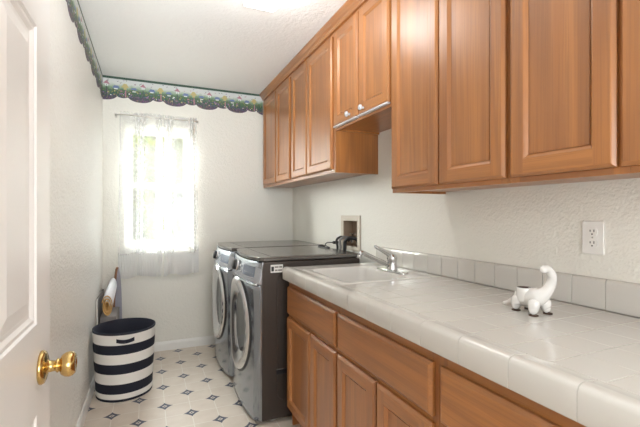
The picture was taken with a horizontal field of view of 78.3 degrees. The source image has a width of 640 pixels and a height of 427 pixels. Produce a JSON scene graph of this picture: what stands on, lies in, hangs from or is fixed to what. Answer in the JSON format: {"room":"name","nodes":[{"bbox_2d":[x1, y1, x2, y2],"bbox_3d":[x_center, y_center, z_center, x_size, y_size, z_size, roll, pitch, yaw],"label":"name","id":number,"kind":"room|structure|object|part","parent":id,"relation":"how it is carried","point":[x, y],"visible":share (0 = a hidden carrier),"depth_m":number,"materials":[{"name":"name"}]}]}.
{"room":"laundry room","nodes":[
{"label":"laundry room","id":0,"kind":"room"},
{"bbox_2d":[50,0,101,426],"bbox_3d":[-0.929,0.025,1.078,0.120,2.440,5.220,0,0,-24],"label":"wall","id":1,"kind":"structure","parent":0,"point":[75,95],"depth_m":2.01,"materials":[{"name":"white paint"}]},
{"bbox_2d":[0,0,76,426],"bbox_3d":[-0.553,0.225,0.586,0.156,2.020,0.932,0,0,-18],"label":"door","id":2,"kind":"structure","parent":1,"relation":"in","point":[26,365],"depth_m":0.83,"materials":[{"name":"white paint"}]},
{"bbox_3d":[-0.634,0.368,0.954,0.074,0.080,0.080,0,0,-24],"label":"knob","id":3,"kind":"part","parent":2,"relation":"part of","materials":[{"name":"gold metal"}]},
{"bbox_2d":[66,0,102,96],"bbox_3d":[-0.891,-1.089,1.143,0.001,0.208,4.910,0,0,-24],"label":"wallpaper border","id":4,"kind":"object","parent":1,"relation":"attached to","point":[74,9],"visible":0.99,"depth_m":2.46,"materials":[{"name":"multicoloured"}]},
{"bbox_2d":[76,376,94,426],"bbox_3d":[-1.170,1.205,1.794,0.013,0.080,3.475,0,0,-24],"label":"baseboard","id":5,"kind":"structure","parent":1,"relation":"attached to","point":[82,418],"depth_m":2.45,"materials":[{"name":"white paint"}]},
{"bbox_2d":[83,344,301,426],"bbox_3d":[-0.523,1.275,1.190,2.995,0.060,5.340,0,0,-24],"label":"floor","id":6,"kind":"structure","parent":0,"point":[190,388],"depth_m":2.59,"materials":[{"name":"tile"}]},
{"bbox_2d":[96,289,103,324],"bbox_3d":[-1.758,0.944,3.147,0.016,0.603,0.464,0,0,-24],"label":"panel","id":7,"kind":"object","parent":6,"relation":"on","point":[99,304],"visible":0.36,"depth_m":3.05,"materials":[{"name":"grey metal"}]},
{"bbox_2d":[100,307,118,322],"bbox_3d":[-1.687,1.018,3.159,0.115,0.455,0.342,0,0,-24],"label":"storage box","id":8,"kind":"object","parent":6,"relation":"on","point":[114,314],"visible":0.29,"depth_m":3.04,"materials":[{"name":"grey"}]},
{"bbox_2d":[102,278,116,315],"bbox_3d":[-1.672,0.654,3.124,0.079,0.228,0.375,0,0,-24],"label":"rolled mat","id":9,"kind":"object","parent":8,"relation":"on","point":[109,295],"visible":1,"depth_m":3.00,"materials":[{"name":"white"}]},
{"bbox_2d":[113,267,121,318],"bbox_3d":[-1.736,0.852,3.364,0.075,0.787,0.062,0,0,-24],"label":"ironing board","id":10,"kind":"object","parent":6,"relation":"on","point":[118,295],"visible":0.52,"depth_m":3.37,"materials":[{"name":"grey fabric"}]},
{"bbox_2d":[92,318,155,402],"bbox_3d":[-1.371,1.015,2.759,0.401,0.460,0.424,0,0,-24],"label":"laundry hamper","id":11,"kind":"object","parent":6,"relation":"on","point":[123,349],"visible":1,"depth_m":2.61,"materials":[{"name":"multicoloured fabric"}]},
{"bbox_3d":[-1.278,0.836,2.581,0.107,0.030,0.023,0,0,-28],"label":"handle","id":12,"kind":"part","parent":11,"relation":"part of","materials":[{"name":"black fabric"}]},
{"bbox_2d":[212,240,324,376],"bbox_3d":[-0.477,0.752,3.380,0.842,0.986,0.689,0,0,-24],"label":"washing machine","id":13,"kind":"object","parent":6,"relation":"on","point":[224,255],"visible":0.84,"depth_m":3.09,"materials":[{"name":"grey paint"}]},
{"bbox_3d":[-0.873,0.346,3.289,0.043,0.080,0.080,0,0,-24],"label":"control knob","id":14,"kind":"part","parent":13,"relation":"part of","materials":[{"name":"black plastic"}]},
{"bbox_3d":[-0.840,0.710,3.221,0.046,0.602,0.516,0,0,-24],"label":"door","id":15,"kind":"part","parent":13,"relation":"part of","materials":[{"name":"silver metal"}]},
{"bbox_3d":[-0.825,0.710,3.228,0.010,0.384,0.304,0,0,-24],"label":"door glass","id":16,"kind":"part","parent":13,"relation":"part of","materials":[{"name":"grey"}]},
{"bbox_3d":[-0.809,0.820,3.235,0.068,0.794,0.686,0,0,-24],"label":"panel","id":17,"kind":"part","parent":13,"relation":"part of","materials":[{"name":"silver metal"}]},
{"bbox_3d":[-0.808,0.352,3.236,0.081,0.130,0.686,0,0,-24],"label":"control panel","id":18,"kind":"part","parent":13,"relation":"part of","materials":[{"name":"silver metal"}]},
{"bbox_3d":[-0.455,0.272,3.390,0.793,0.024,0.686,0,0,-24],"label":"lid","id":19,"kind":"part","parent":13,"relation":"part of","materials":[{"name":"grey metal"}]},
{"bbox_2d":[230,246,359,421],"bbox_3d":[-0.217,0.752,2.729,0.752,0.986,0.691,0,0,-24],"label":"dryer","id":20,"kind":"object","parent":6,"relation":"on","point":[259,315],"visible":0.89,"depth_m":2.35,"materials":[{"name":"grey paint"}]},
{"bbox_3d":[-0.572,0.346,2.656,0.043,0.080,0.080,0,0,-24],"label":"control knob","id":21,"kind":"part","parent":20,"relation":"part of","materials":[{"name":"black plastic"}]},
{"bbox_3d":[-0.539,0.710,2.589,0.046,0.602,0.516,0,0,-24],"label":"door","id":22,"kind":"part","parent":20,"relation":"part of","materials":[{"name":"silver metal"}]},
{"bbox_3d":[-0.524,0.710,2.596,0.010,0.384,0.304,0,0,-24],"label":"door glass","id":23,"kind":"part","parent":20,"relation":"part of","materials":[{"name":"grey"}]},
{"bbox_3d":[-0.508,0.820,2.603,0.068,0.794,0.686,0,0,-24],"label":"panel","id":24,"kind":"part","parent":20,"relation":"part of","materials":[{"name":"silver metal"}]},
{"bbox_3d":[-0.507,0.352,2.603,0.081,0.130,0.686,0,0,-24],"label":"control panel","id":25,"kind":"part","parent":20,"relation":"part of","materials":[{"name":"silver metal"}]},
{"bbox_3d":[-0.195,0.272,2.740,0.704,0.024,0.686,0,0,-24],"label":"lid","id":26,"kind":"part","parent":20,"relation":"part of","materials":[{"name":"grey metal"}]},
{"bbox_2d":[317,241,335,247],"bbox_3d":[0.071,0.256,3.049,0.162,0.082,0.259,0,0,-24],"label":"power cord","id":27,"kind":"object","parent":20,"relation":"attached to","point":[333,242],"visible":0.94,"depth_m":3.06,"materials":[{"name":"black plastic"}]},
{"bbox_2d":[287,282,339,426],"bbox_3d":[0.222,0.808,2.131,0.632,0.873,0.663,0,0,-24],"label":"base cabinet","id":28,"kind":"object","parent":6,"relation":"on","point":[313,351],"visible":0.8,"depth_m":1.95,"materials":[{"name":"brown wood"}]},
{"bbox_3d":[-0.116,0.869,2.144,0.003,0.398,0.216,0,0,-24],"label":"door panel","id":29,"kind":"part","parent":28,"relation":"part of","materials":[{"name":"brown wood"}]},
{"bbox_3d":[-0.118,0.869,2.144,0.019,0.528,0.346,0,0,-24],"label":"door","id":30,"kind":"part","parent":28,"relation":"part of","materials":[{"name":"brown wood"}]},
{"bbox_3d":[-0.059,0.506,2.008,0.019,0.157,0.642,0,0,-24],"label":"drawer","id":31,"kind":"part","parent":28,"relation":"part of","materials":[{"name":"brown wood"}]},
{"bbox_3d":[-0.040,0.758,2.016,0.019,0.773,0.663,0,0,-24],"label":"frame","id":32,"kind":"part","parent":28,"relation":"part of","materials":[{"name":"brown wood"}]},
{"bbox_3d":[0.015,0.869,1.845,0.003,0.398,0.154,0,0,-24],"label":"door panel","id":33,"kind":"part","parent":28,"relation":"part of","materials":[{"name":"brown wood"}]},
{"bbox_3d":[0.013,0.869,1.844,0.019,0.528,0.284,0,0,-24],"label":"door","id":34,"kind":"part","parent":28,"relation":"part of","materials":[{"name":"brown wood"}]},
{"bbox_2d":[283,247,639,426],"bbox_3d":[0.471,0.298,1.536,0.655,0.170,1.946,0,0,-24],"label":"countertop","id":35,"kind":"structure","parent":28,"relation":"on","point":[580,362],"depth_m":1.14,"materials":[{"name":"grey tile"}]},
{"bbox_2d":[302,264,429,283],"bbox_3d":[0.225,0.394,2.074,0.499,0.166,0.524,0,0,-24],"label":"sink","id":36,"kind":"object","parent":35,"relation":"in","point":[357,274],"visible":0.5,"depth_m":2.23,"materials":[{"name":"grey ceramic"}]},
{"bbox_2d":[357,245,407,274],"bbox_3d":[0.304,0.239,2.082,0.244,0.143,0.250,0,0,-24],"label":"faucet","id":37,"kind":"object","parent":35,"relation":"on","point":[391,263],"visible":1,"depth_m":2.09,"materials":[{"name":"silver metal"}]},
{"bbox_3d":[0.287,0.243,2.077,0.209,0.101,0.025,0,0,-22],"label":"spout","id":38,"kind":"part","parent":37,"relation":"part of","materials":[{"name":"silver metal"}]},
{"bbox_3d":[0.344,0.208,2.099,0.124,0.080,0.035,0,0,-24],"label":"lever","id":39,"kind":"part","parent":37,"relation":"part of","materials":[{"name":"silver metal"}]},
{"bbox_3d":[0.388,0.305,2.118,0.052,0.011,0.250,0,0,-24],"label":"deck plate","id":40,"kind":"part","parent":37,"relation":"part of","materials":[{"name":"silver metal"}]},
{"bbox_2d":[502,265,556,316],"bbox_3d":[0.668,0.235,1.265,0.091,0.159,0.177,0,0,-24],"label":"planter","id":41,"kind":"object","parent":35,"relation":"on","point":[533,299],"visible":1,"depth_m":1.21,"materials":[{"name":"white ceramic"}]},
{"bbox_3d":[0.644,0.288,1.282,0.036,0.048,0.036,0,0,-24],"label":"leg","id":42,"kind":"part","parent":41,"relation":"part of","materials":[{"name":"white ceramic"}]},
{"bbox_3d":[0.662,0.288,1.218,0.037,0.049,0.036,0,0,-24],"label":"leg","id":43,"kind":"part","parent":41,"relation":"part of","materials":[{"name":"white ceramic"}]},
{"bbox_3d":[0.708,0.288,1.236,0.037,0.048,0.036,0,0,-24],"label":"leg","id":44,"kind":"part","parent":41,"relation":"part of","materials":[{"name":"white ceramic"}]},
{"bbox_2d":[337,307,439,426],"bbox_3d":[0.484,0.808,1.533,0.632,0.873,0.639,0,0,-24],"label":"base cabinet","id":45,"kind":"object","parent":6,"relation":"on","point":[385,379],"visible":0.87,"depth_m":1.36,"materials":[{"name":"brown wood"}]},
{"bbox_3d":[0.142,0.869,1.555,0.003,0.398,0.175,0,0,-24],"label":"door panel","id":46,"kind":"part","parent":45,"relation":"part of","materials":[{"name":"brown wood"}]},
{"bbox_3d":[0.140,0.869,1.554,0.019,0.528,0.305,0,0,-24],"label":"door","id":47,"kind":"part","parent":45,"relation":"part of","materials":[{"name":"brown wood"}]},
{"bbox_3d":[0.267,0.869,1.269,0.003,0.398,0.166,0,0,-24],"label":"door panel","id":48,"kind":"part","parent":45,"relation":"part of","materials":[{"name":"brown wood"}]},
{"bbox_3d":[0.266,0.869,1.268,0.019,0.528,0.296,0,0,-24],"label":"door","id":49,"kind":"part","parent":45,"relation":"part of","materials":[{"name":"brown wood"}]},
{"bbox_2d":[440,356,585,426],"bbox_3d":[0.742,0.808,0.944,0.632,0.873,0.643,0,0,-24],"label":"base cabinet","id":50,"kind":"object","parent":6,"relation":"on","point":[468,398],"visible":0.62,"depth_m":0.96,"materials":[{"name":"brown wood"}]},
{"bbox_2d":[102,75,292,342],"bbox_3d":[-1.102,0.025,3.786,1.734,2.440,0.120,0,0,-24],"label":"wall","id":51,"kind":"structure","parent":0,"point":[234,204],"depth_m":3.71,"materials":[{"name":"white paint"}]},
{"bbox_2d":[124,125,188,249],"bbox_3d":[-1.478,-0.234,3.609,0.565,1.102,0.122,0,0,-24],"label":"window","id":52,"kind":"structure","parent":51,"relation":"in","point":[183,243],"depth_m":3.55,"materials":[{"name":"white paint"}]},
{"bbox_3d":[-1.466,0.308,3.582,0.565,0.018,0.062,0,0,-24],"label":"sill","id":53,"kind":"part","parent":52,"relation":"part of","materials":[{"name":"white paint"}]},
{"bbox_3d":[-1.496,-0.492,3.648,0.495,0.515,0.020,0,0,-24],"label":"sash","id":54,"kind":"part","parent":52,"relation":"part of","materials":[{"name":"white paint"}]},
{"bbox_3d":[-1.486,0.003,3.626,0.495,0.555,0.020,0,0,-24],"label":"sash","id":55,"kind":"part","parent":52,"relation":"part of","materials":[{"name":"glass"}]},
{"bbox_2d":[115,113,198,124],"bbox_3d":[-1.456,-0.855,3.536,0.698,0.040,0.054,0,0,-24],"label":"curtain rod","id":56,"kind":"object","parent":51,"relation":"attached to","point":[116,114],"visible":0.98,"depth_m":3.49,"materials":[{"name":"grey metal"}]},
{"bbox_2d":[118,112,162,278],"bbox_3d":[-1.577,-0.162,3.458,0.359,1.454,0.054,0,0,-24],"label":"sheer curtain","id":57,"kind":"object","parent":56,"relation":"hanging from","point":[141,262],"visible":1,"depth_m":3.47,"materials":[{"name":"fabric"}]},
{"bbox_3d":[-1.577,-0.265,3.459,0.359,1.249,0.041,0,0,-24],"label":"curtain panel","id":58,"kind":"part","parent":57,"relation":"part of","materials":[{"name":"fabric"}]},
{"bbox_2d":[163,115,198,275],"bbox_3d":[-1.268,-0.162,3.593,0.305,1.454,0.052,0,0,-24],"label":"sheer curtain","id":59,"kind":"object","parent":56,"relation":"hanging from","point":[186,262],"visible":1,"depth_m":3.58,"materials":[{"name":"fabric"}]},
{"bbox_2d":[103,75,262,114],"bbox_3d":[-1.228,-1.089,3.664,1.424,0.208,0.001,0,0,-24],"label":"wallpaper border","id":60,"kind":"object","parent":51,"relation":"attached to","point":[136,90],"visible":0.99,"depth_m":3.63,"materials":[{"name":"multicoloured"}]},
{"bbox_2d":[154,335,214,351],"bbox_3d":[-1.070,1.205,3.727,1.721,0.080,0.013,0,0,-24],"label":"baseboard","id":61,"kind":"structure","parent":51,"relation":"attached to","point":[206,340],"depth_m":3.64,"materials":[{"name":"white paint"}]},
{"bbox_2d":[259,0,366,100],"bbox_3d":[0.135,-1.162,2.294,0.042,0.064,3.604,0,0,-24],"label":"crown molding","id":62,"kind":"structure","parent":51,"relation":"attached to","point":[349,7],"depth_m":2.65,"materials":[{"name":"brown wood"}]},
{"bbox_2d":[78,0,346,93],"bbox_3d":[-0.523,-1.235,1.190,2.995,0.080,5.340,0,0,-24],"label":"ceiling","id":63,"kind":"structure","parent":0,"point":[231,45],"depth_m":2.65,"materials":[{"name":"white paint"}]},
{"bbox_2d":[243,0,288,11],"bbox_3d":[-0.266,-1.165,2.020,0.255,0.060,0.388,0,0,-24],"label":"ceiling light","id":64,"kind":"object","parent":63,"relation":"attached to","point":[267,5],"visible":1,"depth_m":2.13,"materials":[{"name":"white plastic"}]},
{"bbox_2d":[293,128,639,283],"bbox_3d":[0.769,0.025,1.821,0.120,2.440,5.220,0,0,-24],"label":"wall","id":65,"kind":"structure","parent":0,"point":[535,226],"depth_m":1.73,"materials":[{"name":"white paint"}]},
{"bbox_2d":[263,74,321,187],"bbox_3d":[-0.265,-0.724,3.623,0.329,0.938,0.847,0,0,-24],"label":"upper cabinet","id":66,"kind":"object","parent":65,"relation":"attached to","point":[277,106],"visible":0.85,"depth_m":3.46,"materials":[{"name":"brown wood"}]},
{"bbox_3d":[-0.474,-0.692,3.718,0.003,0.700,0.278,0,0,-24],"label":"door panel","id":67,"kind":"part","parent":66,"relation":"part of","materials":[{"name":"brown wood"}]},
{"bbox_3d":[-0.476,-0.692,3.717,0.019,0.830,0.408,0,0,-24],"label":"door","id":68,"kind":"part","parent":66,"relation":"part of","materials":[{"name":"brown wood"}]},
{"bbox_3d":[-0.389,-0.724,3.568,0.019,0.938,0.847,0,0,-24],"label":"frame","id":69,"kind":"part","parent":66,"relation":"part of","materials":[{"name":"brown wood"}]},
{"bbox_3d":[-0.312,-0.692,3.347,0.003,0.700,0.228,0,0,-24],"label":"door panel","id":70,"kind":"part","parent":66,"relation":"part of","materials":[{"name":"brown wood"}]},
{"bbox_3d":[-0.313,-0.692,3.346,0.019,0.830,0.358,0,0,-24],"label":"door","id":71,"kind":"part","parent":66,"relation":"part of","materials":[{"name":"brown wood"}]},
{"bbox_2d":[291,31,377,181],"bbox_3d":[0.067,-0.724,2.864,0.329,0.938,0.805,0,0,-24],"label":"upper cabinet","id":72,"kind":"object","parent":65,"relation":"attached to","point":[319,152],"visible":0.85,"depth_m":2.63,"materials":[{"name":"brown wood"}]},
{"bbox_3d":[-0.157,-0.692,2.992,0.003,0.700,0.198,0,0,-24],"label":"door panel","id":73,"kind":"part","parent":72,"relation":"part of","materials":[{"name":"brown wood"}]},
{"bbox_3d":[-0.158,-0.692,2.991,0.019,0.830,0.328,0,0,-24],"label":"door","id":74,"kind":"part","parent":72,"relation":"part of","materials":[{"name":"brown wood"}]},
{"bbox_3d":[-0.057,-0.724,2.810,0.019,0.938,0.805,0,0,-24],"label":"frame","id":75,"kind":"part","parent":72,"relation":"part of","materials":[{"name":"brown wood"}]},
{"bbox_3d":[-0.004,-0.692,2.645,0.003,0.700,0.276,0,0,-24],"label":"door panel","id":76,"kind":"part","parent":72,"relation":"part of","materials":[{"name":"brown wood"}]},
{"bbox_3d":[-0.006,-0.692,2.644,0.019,0.830,0.406,0,0,-24],"label":"door","id":77,"kind":"part","parent":72,"relation":"part of","materials":[{"name":"brown wood"}]},
{"bbox_2d":[341,215,360,251],"bbox_3d":[0.265,0.142,2.922,0.098,0.255,0.297,0,0,-24],"label":"box","id":78,"kind":"object","parent":65,"relation":"attached to","point":[350,225],"visible":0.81,"depth_m":3.00,"materials":[{"name":"beige plastic"}]},
{"bbox_2d":[335,236,349,248],"bbox_3d":[0.172,0.357,3.003,0.118,0.376,0.035,0,0,17],"label":"hose","id":79,"kind":"object","parent":78,"relation":"attached to","point":[337,238],"visible":0.39,"depth_m":3.00,"materials":[{"name":"black plastic"}]},
{"bbox_2d":[338,236,351,249],"bbox_3d":[0.192,0.356,2.954,0.123,0.377,0.038,0,0,19],"label":"hose","id":80,"kind":"object","parent":78,"relation":"attached to","point":[342,237],"visible":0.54,"depth_m":2.95,"materials":[{"name":"grey rubber"}]},
{"bbox_2d":[343,236,356,250],"bbox_3d":[0.221,0.355,2.878,0.143,0.380,0.051,0,0,27],"label":"hose","id":81,"kind":"object","parent":78,"relation":"attached to","point":[346,239],"visible":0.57,"depth_m":2.87,"materials":[{"name":"black plastic"}]},
{"bbox_2d":[333,0,391,134],"bbox_3d":[0.339,-0.853,2.204,0.359,0.681,0.618,0,0,-24],"label":"upper cabinet","id":82,"kind":"object","parent":65,"relation":"attached to","point":[363,42],"visible":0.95,"depth_m":2.10,"materials":[{"name":"brown wood"}]},
{"bbox_3d":[0.153,-0.821,2.285,0.003,0.443,0.165,0,0,-24],"label":"door panel","id":83,"kind":"part","parent":82,"relation":"part of","materials":[{"name":"brown wood"}]},
{"bbox_3d":[0.151,-0.821,2.285,0.019,0.573,0.295,0,0,-24],"label":"door","id":84,"kind":"part","parent":82,"relation":"part of","materials":[{"name":"brown wood"}]},
{"bbox_3d":[0.275,-0.821,2.007,0.003,0.443,0.159,0,0,-24],"label":"door panel","id":85,"kind":"part","parent":82,"relation":"part of","materials":[{"name":"brown wood"}]},
{"bbox_3d":[0.273,-0.821,2.006,0.019,0.573,0.289,0,0,-24],"label":"door","id":86,"kind":"part","parent":82,"relation":"part of","materials":[{"name":"brown wood"}]},
{"bbox_2d":[392,0,572,193],"bbox_3d":[0.610,-0.645,1.623,0.329,1.096,0.661,0,0,-24],"label":"upper cabinet","id":87,"kind":"object","parent":65,"relation":"attached to","point":[451,58],"visible":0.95,"depth_m":1.50,"materials":[{"name":"brown wood"}]},
{"bbox_3d":[0.406,-0.611,1.707,0.003,0.862,0.192,0,0,-24],"label":"door panel","id":88,"kind":"part","parent":87,"relation":"part of","materials":[{"name":"brown wood"}]},
{"bbox_3d":[0.404,-0.611,1.706,0.019,0.992,0.322,0,0,-24],"label":"door","id":89,"kind":"part","parent":87,"relation":"part of","materials":[{"name":"brown wood"}]},
{"bbox_3d":[0.486,-0.645,1.569,0.019,1.096,0.661,0,0,-24],"label":"frame","id":90,"kind":"part","parent":87,"relation":"part of","materials":[{"name":"brown wood"}]},
{"bbox_3d":[0.536,-0.611,1.409,0.003,0.862,0.182,0,0,-24],"label":"door panel","id":91,"kind":"part","parent":87,"relation":"part of","materials":[{"name":"brown wood"}]},
{"bbox_3d":[0.535,-0.611,1.409,0.019,0.992,0.312,0,0,-24],"label":"door","id":92,"kind":"part","parent":87,"relation":"part of","materials":[{"name":"brown wood"}]},
{"bbox_2d":[510,0,639,182],"bbox_3d":[0.876,-0.645,1.014,0.329,1.096,0.664,0,0,-24],"label":"upper cabinet","id":93,"kind":"object","parent":65,"relation":"attached to","point":[575,64],"visible":1,"depth_m":1.06,"materials":[{"name":"brown wood"}]},
{"bbox_3d":[0.668,-0.611,1.107,0.003,0.862,0.179,0,0,-24],"label":"door panel","id":94,"kind":"part","parent":93,"relation":"part of","materials":[{"name":"brown wood"}]},
{"bbox_3d":[0.797,-0.611,0.810,0.019,0.992,0.321,0,0,-24],"label":"door","id":95,"kind":"part","parent":93,"relation":"part of","materials":[{"name":"brown wood"}]},
{"bbox_2d":[582,221,604,254],"bbox_3d":[0.917,0.081,1.322,0.009,0.112,0.072,0,0,-24],"label":"wall outlet","id":96,"kind":"object","parent":65,"relation":"attached to","point":[593,232],"visible":1,"depth_m":1.32,"materials":[{"name":"white plastic"}]},
{"bbox_2d":[587,228,597,235],"bbox_3d":[0.915,0.061,1.321,0.003,0.027,0.034,0,0,-24],"label":"socket","id":97,"kind":"object","parent":96,"relation":"attached to","point":[590,231],"depth_m":1.32,"materials":[{"name":"white plastic"}]},
{"bbox_2d":[587,239,597,247],"bbox_3d":[0.915,0.101,1.321,0.003,0.027,0.034,0,0,-24],"label":"socket","id":98,"kind":"object","parent":96,"relation":"attached to","point":[591,243],"depth_m":1.32,"materials":[{"name":"white plastic"}]},
{"label":"outside","id":99,"kind":"structure","parent":0,"visible":0},
{"bbox_3d":[-4.039,1.695,9.230,16.000,0.100,11.850,0,0,-24],"label":"ground","id":100,"kind":"structure","parent":99,"visible":0},
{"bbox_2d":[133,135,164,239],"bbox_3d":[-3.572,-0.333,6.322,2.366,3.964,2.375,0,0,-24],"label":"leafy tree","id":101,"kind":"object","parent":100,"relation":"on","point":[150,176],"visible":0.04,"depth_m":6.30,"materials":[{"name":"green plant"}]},
{"bbox_2d":[149,138,183,239],"bbox_3d":[-2.710,-0.538,8.771,2.649,4.375,2.702,0,0,-24],"label":"leafy tree","id":102,"kind":"object","parent":100,"relation":"on","point":[179,143],"visible":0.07,"depth_m":7.98,"materials":[{"name":"green plant"}]}
]}

